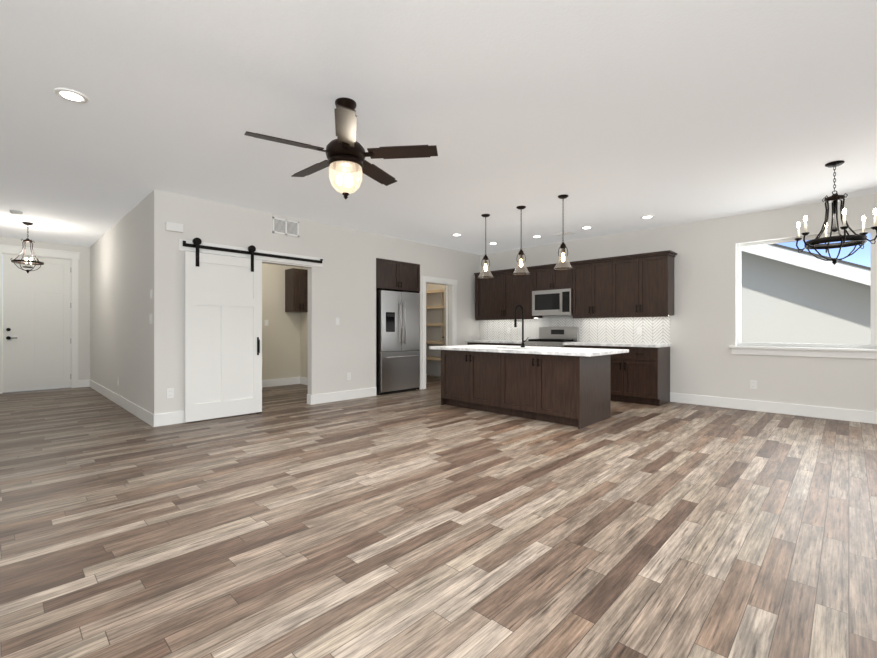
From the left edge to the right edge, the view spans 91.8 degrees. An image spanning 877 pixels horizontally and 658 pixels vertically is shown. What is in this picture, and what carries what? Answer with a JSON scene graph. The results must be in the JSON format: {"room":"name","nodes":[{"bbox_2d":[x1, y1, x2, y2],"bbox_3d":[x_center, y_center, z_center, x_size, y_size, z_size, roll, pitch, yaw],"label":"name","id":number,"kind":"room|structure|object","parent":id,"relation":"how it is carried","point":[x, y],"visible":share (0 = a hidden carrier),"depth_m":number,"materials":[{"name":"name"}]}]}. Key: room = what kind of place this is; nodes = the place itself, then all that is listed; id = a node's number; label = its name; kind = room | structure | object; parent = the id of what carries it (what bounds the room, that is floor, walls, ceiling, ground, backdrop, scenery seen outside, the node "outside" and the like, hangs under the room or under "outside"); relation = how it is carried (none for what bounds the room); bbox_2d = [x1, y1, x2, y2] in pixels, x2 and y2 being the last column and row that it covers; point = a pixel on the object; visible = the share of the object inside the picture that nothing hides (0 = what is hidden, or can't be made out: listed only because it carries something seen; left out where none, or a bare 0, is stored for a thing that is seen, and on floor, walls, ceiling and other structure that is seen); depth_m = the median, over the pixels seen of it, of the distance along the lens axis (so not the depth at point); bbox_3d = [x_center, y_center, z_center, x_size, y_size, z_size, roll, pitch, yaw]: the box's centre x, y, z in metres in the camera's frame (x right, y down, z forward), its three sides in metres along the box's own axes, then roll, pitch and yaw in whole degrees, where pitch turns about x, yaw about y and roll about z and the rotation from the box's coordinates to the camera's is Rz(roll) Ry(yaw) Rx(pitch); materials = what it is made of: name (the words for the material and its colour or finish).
{"room":"kitchen","nodes":[
{"label":"kitchen","id":0,"kind":"room"},
{"bbox_2d":[0,237,89,379],"bbox_3d":[-8.039,-0.240,7.186,0.150,2.740,3.570,0,0,44],"label":"wall","id":1,"kind":"structure","parent":0,"point":[84,315],"depth_m":8.25,"materials":[{"name":"white paint"}]},
{"bbox_2d":[3,254,70,391],"bbox_3d":[-7.356,-0.104,7.822,0.100,2.444,0.925,0,0,44],"label":"front door","id":2,"kind":"structure","parent":1,"relation":"in","point":[36,329],"depth_m":7.81,"materials":[{"name":"white wood"}]},
{"bbox_2d":[0,244,79,393],"bbox_3d":[-7.384,-0.175,7.840,0.184,2.610,1.180,0,0,44],"label":"door frame","id":3,"kind":"structure","parent":1,"relation":"attached to","point":[73,257],"depth_m":8.08,"materials":[{"name":"white wood"}]},
{"bbox_2d":[90,190,165,413],"bbox_3d":[-5.014,-0.240,6.663,4.930,2.740,0.120,0,0,44],"label":"wall","id":4,"kind":"structure","parent":0,"point":[127,275],"depth_m":5.66,"materials":[{"name":"white paint"}]},
{"bbox_2d":[86,379,157,426],"bbox_3d":[-5.055,1.058,6.610,4.944,0.145,0.014,0,0,44],"label":"baseboard","id":5,"kind":"structure","parent":4,"relation":"attached to","point":[148,417],"depth_m":5.86,"materials":[{"name":"white wood"}]},
{"bbox_2d":[262,263,299,379],"bbox_3d":[-2.908,-0.240,8.807,0.120,2.740,5.890,0,0,44],"label":"wall","id":6,"kind":"structure","parent":0,"point":[281,345],"depth_m":8.43,"materials":[{"name":"beige paint"}]},
{"bbox_2d":[262,377,297,387],"bbox_3d":[-2.950,1.058,8.667,0.014,0.145,5.630,0,0,44],"label":"baseboard","id":7,"kind":"structure","parent":6,"relation":"attached to","point":[293,380],"depth_m":8.44,"materials":[{"name":"white wood"}]},
{"bbox_2d":[285,268,307,312],"bbox_3d":[-2.835,-0.765,8.521,0.380,0.850,0.320,0,0,44],"label":"wall cabinet","id":8,"kind":"object","parent":6,"relation":"attached to","point":[296,289],"visible":0.94,"depth_m":8.41,"materials":[{"name":"brown wood"}]},
{"bbox_2d":[300,267,307,377],"bbox_3d":[-2.000,-0.240,8.034,2.260,2.740,0.120,0,0,44],"label":"wall","id":9,"kind":"structure","parent":0,"point":[303,344],"depth_m":8.63,"materials":[{"name":"beige paint"}]},
{"bbox_2d":[298,377,365,388],"bbox_3d":[-2.036,1.058,7.976,2.230,0.145,0.014,0,0,44],"label":"baseboard","id":10,"kind":"structure","parent":9,"relation":"attached to","point":[301,380],"depth_m":8.65,"materials":[{"name":"white wood"}]},
{"bbox_2d":[166,192,479,412],"bbox_3d":[-1.196,-0.240,7.154,0.120,2.740,5.890,0,0,44],"label":"wall","id":11,"kind":"structure","parent":0,"point":[342,284],"depth_m":6.55,"materials":[{"name":"white paint"}]},
{"bbox_2d":[167,388,173,398],"bbox_3d":[-3.168,0.760,5.019,0.008,0.118,0.075,0,0,44],"label":"outlet","id":12,"kind":"object","parent":11,"relation":"attached to","point":[170,392],"visible":1,"depth_m":5.02,"materials":[{"name":"white plastic"}]},
{"bbox_2d":[165,222,182,232],"bbox_3d":[-3.129,-1.205,5.037,0.040,0.100,0.180,0,0,44],"label":"box","id":13,"kind":"object","parent":11,"relation":"attached to","point":[173,227],"visible":0.96,"depth_m":5.02,"materials":[{"name":"white plastic"}]},
{"bbox_2d":[158,411,249,425],"bbox_3d":[-2.866,1.058,5.328,0.014,0.145,1.184,0,0,44],"label":"baseboard","id":14,"kind":"structure","parent":11,"relation":"attached to","point":[178,417],"depth_m":5.02,"materials":[{"name":"white wood"}]},
{"bbox_2d":[179,239,322,266],"bbox_3d":[-2.434,-1.010,5.771,0.020,0.130,1.920,0,0,44],"label":"header board","id":15,"kind":"object","parent":11,"relation":"attached to","point":[191,249],"depth_m":5.64,"materials":[{"name":"white wood"}]},
{"bbox_2d":[183,238,322,421],"bbox_3d":[-2.387,0.010,5.732,0.103,2.239,1.870,0,0,44],"label":"barn door","id":16,"kind":"structure","parent":11,"relation":"in","point":[223,336],"depth_m":5.38,"materials":[{"name":"painted wood"},{"name":"black iron"}]},
{"bbox_2d":[273,217,298,236],"bbox_3d":[-2.170,-1.450,6.051,0.012,0.220,0.390,0,0,44],"label":"air vent","id":17,"kind":"object","parent":11,"relation":"in","point":[285,227],"visible":1,"depth_m":6.04,"materials":[{"name":"white metal"}]},
{"bbox_2d":[310,387,375,404],"bbox_3d":[-1.476,1.058,6.768,0.014,0.145,1.214,0,0,44],"label":"baseboard","id":18,"kind":"structure","parent":11,"relation":"attached to","point":[368,392],"depth_m":6.70,"materials":[{"name":"white wood"}]},
{"bbox_2d":[422,276,456,388],"bbox_3d":[-0.011,0.065,8.365,0.143,2.130,0.984,0,0,44],"label":"door frame","id":19,"kind":"structure","parent":11,"relation":"attached to","point":[452,311],"depth_m":8.48,"materials":[{"name":"white wood"}]},
{"bbox_2d":[442,285,447,345],"bbox_3d":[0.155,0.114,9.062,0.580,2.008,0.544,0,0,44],"label":"pantry door","id":20,"kind":"structure","parent":11,"relation":"in","point":[445,337],"depth_m":8.68,"materials":[{"name":"white wood"}]},
{"bbox_2d":[0,375,876,657],"bbox_3d":[-0.760,1.180,4.251,14.700,0.100,9.760,0,0,44],"label":"floor","id":21,"kind":"structure","parent":0,"point":[288,522],"depth_m":2.36,"materials":[{"name":"brown wood"}]},
{"bbox_2d":[376,258,419,388],"bbox_3d":[-0.934,-0.039,7.804,0.713,2.338,1.026,0,0,44],"label":"tall cabinet","id":22,"kind":"object","parent":21,"relation":"on","point":[397,276],"visible":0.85,"depth_m":7.55,"materials":[{"name":"brown wood"}]},
{"bbox_2d":[376,290,419,394],"bbox_3d":[-0.921,0.235,7.791,0.851,1.790,0.900,0,0,44],"label":"refrigerator","id":23,"kind":"object","parent":21,"relation":"on","point":[397,341],"visible":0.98,"depth_m":7.47,"materials":[{"name":"silver metal"}]},
{"bbox_2d":[426,289,443,360],"bbox_3d":[-0.125,0.120,9.982,2.248,2.020,0.328,0,0,44],"label":"shelf","id":24,"kind":"object","parent":21,"relation":"on","point":[441,324],"visible":0.25,"depth_m":9.69,"materials":[{"name":"beige wood"}]},
{"bbox_2d":[467,342,485,344],"bbox_3d":[0.957,0.701,8.751,0.479,0.860,0.596,0,0,44],"label":"base cabinet","id":25,"kind":"object","parent":21,"relation":"on","point":[468,343],"depth_m":8.53,"materials":[{"name":"wood"}]},
{"bbox_2d":[486,342,521,345],"bbox_3d":[1.452,0.701,8.273,0.897,0.860,0.596,0,0,44],"label":"base cabinet","id":26,"kind":"object","parent":21,"relation":"on","point":[487,343],"depth_m":8.03,"materials":[{"name":"wood"}]},
{"bbox_2d":[470,338,524,344],"bbox_3d":[1.269,0.250,8.428,1.376,0.041,0.628,0,0,44],"label":"countertop","id":27,"kind":"structure","parent":26,"relation":"on","point":[485,339],"depth_m":8.50,"materials":[{"name":"white stone"}]},
{"bbox_2d":[437,349,612,428],"bbox_3d":[1.104,0.718,5.857,2.170,0.824,0.900,0,0,44],"label":"kitchen island","id":28,"kind":"object","parent":21,"relation":"on","point":[566,386],"depth_m":5.32,"materials":[{"name":"brown wood"}]},
{"bbox_2d":[429,345,516,348],"bbox_3d":[0.557,0.285,6.551,0.820,0.040,1.160,0,0,44],"label":"island countertop","id":29,"kind":"structure","parent":28,"relation":"on","point":[456,346],"depth_m":6.29,"materials":[{"name":"white stone"}]},
{"bbox_2d":[514,305,528,346],"bbox_3d":[1.173,-0.041,6.039,0.121,0.612,0.246,0,0,44],"label":"faucet","id":30,"kind":"object","parent":28,"relation":"on","point":[515,325],"visible":1,"depth_m":6.11,"materials":[{"name":"black metal"}]},
{"bbox_2d":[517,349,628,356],"bbox_3d":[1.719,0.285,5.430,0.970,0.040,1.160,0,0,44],"label":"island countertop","id":31,"kind":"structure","parent":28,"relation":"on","point":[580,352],"depth_m":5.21,"materials":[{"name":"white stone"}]},
{"bbox_2d":[525,327,578,346],"bbox_3d":[2.025,0.547,7.660,0.766,1.165,0.656,0,0,44],"label":"range","id":32,"kind":"object","parent":21,"relation":"on","point":[554,336],"visible":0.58,"depth_m":7.66,"materials":[{"name":"silver metal"}]},
{"bbox_2d":[564,346,589,347],"bbox_3d":[2.511,0.701,7.250,0.492,0.860,0.596,0,0,44],"label":"base cabinet","id":33,"kind":"object","parent":21,"relation":"on","point":[564,346],"depth_m":7.03,"materials":[{"name":"wood"}]},
{"bbox_2d":[590,346,669,405],"bbox_3d":[3.042,0.701,6.738,0.984,0.860,0.596,0,0,44],"label":"base cabinet","id":34,"kind":"object","parent":21,"relation":"on","point":[641,375],"depth_m":6.41,"materials":[{"name":"wood"}]},
{"bbox_2d":[563,342,669,345],"bbox_3d":[2.861,0.250,6.890,1.496,0.041,0.628,0,0,44],"label":"countertop","id":35,"kind":"structure","parent":34,"relation":"on","point":[567,343],"depth_m":6.74,"materials":[{"name":"white stone"}]},
{"bbox_2d":[0,0,876,254],"bbox_3d":[-0.760,-1.670,4.251,14.700,0.120,9.760,0,0,44],"label":"ceiling","id":36,"kind":"structure","parent":0,"point":[609,117],"depth_m":3.12,"materials":[{"name":"white paint"}]},
{"bbox_2d":[10,210,22,214],"bbox_3d":[-5.780,-1.593,5.819,0.130,0.035,0.130,0,0,44],"label":"smoke detector","id":37,"kind":"object","parent":36,"relation":"attached to","point":[15,212],"visible":1,"depth_m":5.79,"materials":[{"name":"white plastic"}]},
{"bbox_2d":[10,222,43,272],"bbox_3d":[-6.223,-1.225,6.440,0.375,0.770,0.375,0,0,44],"label":"chandelier","id":38,"kind":"object","parent":36,"relation":"hanging from","point":[26,260],"visible":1,"depth_m":6.42,"materials":[{"name":"black metal"}]},
{"bbox_2d":[54,88,87,102],"bbox_3d":[-2.526,-1.605,2.926,0.180,0.009,0.180,0,0,44],"label":"recessed light","id":39,"kind":"object","parent":36,"relation":"in","point":[70,95],"visible":1,"depth_m":2.92,"materials":[{"name":"white"}]},
{"bbox_2d":[244,97,437,198],"bbox_3d":[-0.695,-1.266,3.053,1.232,0.688,1.278,0,0,44],"label":"ceiling fan","id":40,"kind":"object","parent":36,"relation":"hanging from","point":[346,153],"visible":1,"depth_m":2.96,"materials":[{"name":"black metal"}]},
{"bbox_2d":[477,214,493,278],"bbox_3d":[0.666,-1.165,6.002,0.234,0.889,0.234,0,0,44],"label":"pendant light","id":41,"kind":"object","parent":36,"relation":"hanging from","point":[485,263],"visible":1,"depth_m":5.98,"materials":[{"name":"clear glass"}]},
{"bbox_2d":[512,206,529,274],"bbox_3d":[1.090,-1.165,5.606,0.234,0.889,0.234,0,0,44],"label":"pendant light","id":42,"kind":"object","parent":36,"relation":"hanging from","point":[521,256],"visible":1,"depth_m":5.59,"materials":[{"name":"clear glass"}]},
{"bbox_2d":[552,231,573,235],"bbox_3d":[2.110,-1.602,7.165,0.340,0.016,0.150,0,0,44],"label":"ceiling vent","id":43,"kind":"object","parent":36,"relation":"in","point":[565,233],"visible":0.98,"depth_m":7.12,"materials":[{"name":"white"}]},
{"bbox_2d":[553,194,572,270],"bbox_3d":[1.508,-1.165,5.147,0.234,0.889,0.234,0,0,44],"label":"pendant light","id":44,"kind":"object","parent":36,"relation":"hanging from","point":[562,248],"visible":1,"depth_m":5.13,"materials":[{"name":"clear glass"}]},
{"bbox_2d":[581,226,592,228],"bbox_3d":[2.351,-1.605,6.738,0.180,0.009,0.180,0,0,44],"label":"recessed light","id":45,"kind":"object","parent":36,"relation":"in","point":[587,227],"visible":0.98,"depth_m":6.72,"materials":[{"name":"white"}]},
{"bbox_2d":[641,215,653,218],"bbox_3d":[2.998,-1.605,6.099,0.180,0.009,0.180,0,0,44],"label":"recessed light","id":46,"kind":"object","parent":36,"relation":"in","point":[647,217],"visible":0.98,"depth_m":6.10,"materials":[{"name":"white"}]},
{"bbox_2d":[795,160,876,264],"bbox_3d":[3.846,-1.116,4.127,0.610,0.988,0.615,0,0,44],"label":"chandelier","id":47,"kind":"object","parent":36,"relation":"hanging from","point":[855,240],"visible":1,"depth_m":4.12,"materials":[{"name":"black metal"}]},
{"bbox_2d":[426,194,876,411],"bbox_3d":[3.452,-0.240,6.864,11.970,2.740,0.150,0,0,44],"label":"wall","id":48,"kind":"structure","parent":0,"point":[704,361],"depth_m":6.16,"materials":[{"name":"white paint"}]},
{"bbox_2d":[475,270,501,317],"bbox_3d":[1.137,-0.688,8.764,0.720,0.955,0.328,0,0,44],"label":"upper cabinet","id":49,"kind":"object","parent":48,"relation":"attached to","point":[488,292],"depth_m":8.65,"materials":[{"name":"wood"}]},
{"bbox_2d":[502,266,533,317],"bbox_3d":[1.641,-0.688,8.278,0.680,0.955,0.328,0,0,44],"label":"upper cabinet","id":50,"kind":"object","parent":48,"relation":"attached to","point":[517,289],"depth_m":8.18,"materials":[{"name":"wood"}]},
{"bbox_2d":[534,262,569,317],"bbox_3d":[2.164,-0.688,7.772,0.775,0.955,0.328,0,0,44],"label":"upper cabinet","id":51,"kind":"object","parent":48,"relation":"attached to","point":[545,278],"depth_m":7.68,"materials":[{"name":"wood"}]},
{"bbox_2d":[532,288,572,315],"bbox_3d":[2.128,-0.473,7.735,0.767,0.458,0.431,0,0,44],"label":"microwave","id":52,"kind":"object","parent":51,"relation":"attached to","point":[557,302],"visible":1,"depth_m":7.59,"materials":[{"name":"silver metal"}]},
{"bbox_2d":[570,258,609,317],"bbox_3d":[2.689,-0.688,7.265,0.685,0.955,0.328,0,0,44],"label":"upper cabinet","id":53,"kind":"object","parent":48,"relation":"attached to","point":[589,279],"depth_m":7.15,"materials":[{"name":"wood"}]},
{"bbox_2d":[637,327,641,333],"bbox_3d":[3.269,0.030,6.912,0.075,0.118,0.008,0,0,44],"label":"outlet","id":54,"kind":"object","parent":48,"relation":"attached to","point":[639,330],"visible":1,"depth_m":6.91,"materials":[{"name":"white plastic"}]},
{"bbox_2d":[610,250,673,317],"bbox_3d":[3.234,-0.688,6.739,0.830,0.955,0.328,0,0,44],"label":"upper cabinet","id":55,"kind":"object","parent":48,"relation":"attached to","point":[618,301],"depth_m":6.59,"materials":[{"name":"wood"}]},
{"bbox_2d":[750,380,756,388],"bbox_3d":[4.357,0.770,5.879,0.075,0.118,0.008,0,0,44],"label":"outlet","id":56,"kind":"object","parent":48,"relation":"attached to","point":[753,384],"visible":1,"depth_m":5.88,"materials":[{"name":"white plastic"}]},
{"bbox_2d":[670,393,876,423],"bbox_3d":[5.639,1.058,4.637,5.670,0.145,0.014,0,0,44],"label":"baseboard","id":57,"kind":"structure","parent":48,"relation":"attached to","point":[862,416],"depth_m":5.67,"materials":[{"name":"white wood"}]},
{"bbox_2d":[729,227,876,358],"bbox_3d":[5.136,-0.432,5.203,2.620,1.575,0.190,0,0,44],"label":"window","id":58,"kind":"structure","parent":48,"relation":"in","point":[873,311],"depth_m":5.53,"materials":[{"name":"white"}]},
{"bbox_3d":[7.978,1.315,8.262,24.000,0.130,8.150,0,0,44],"label":"ground","id":59,"kind":"structure","parent":0,"visible":0},
{"bbox_2d":[741,244,870,344],"bbox_3d":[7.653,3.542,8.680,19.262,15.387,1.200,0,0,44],"label":"neighbor house","id":60,"kind":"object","parent":59,"relation":"on","point":[808,290],"depth_m":8.73,"materials":[{"name":"grey"}]}
]}

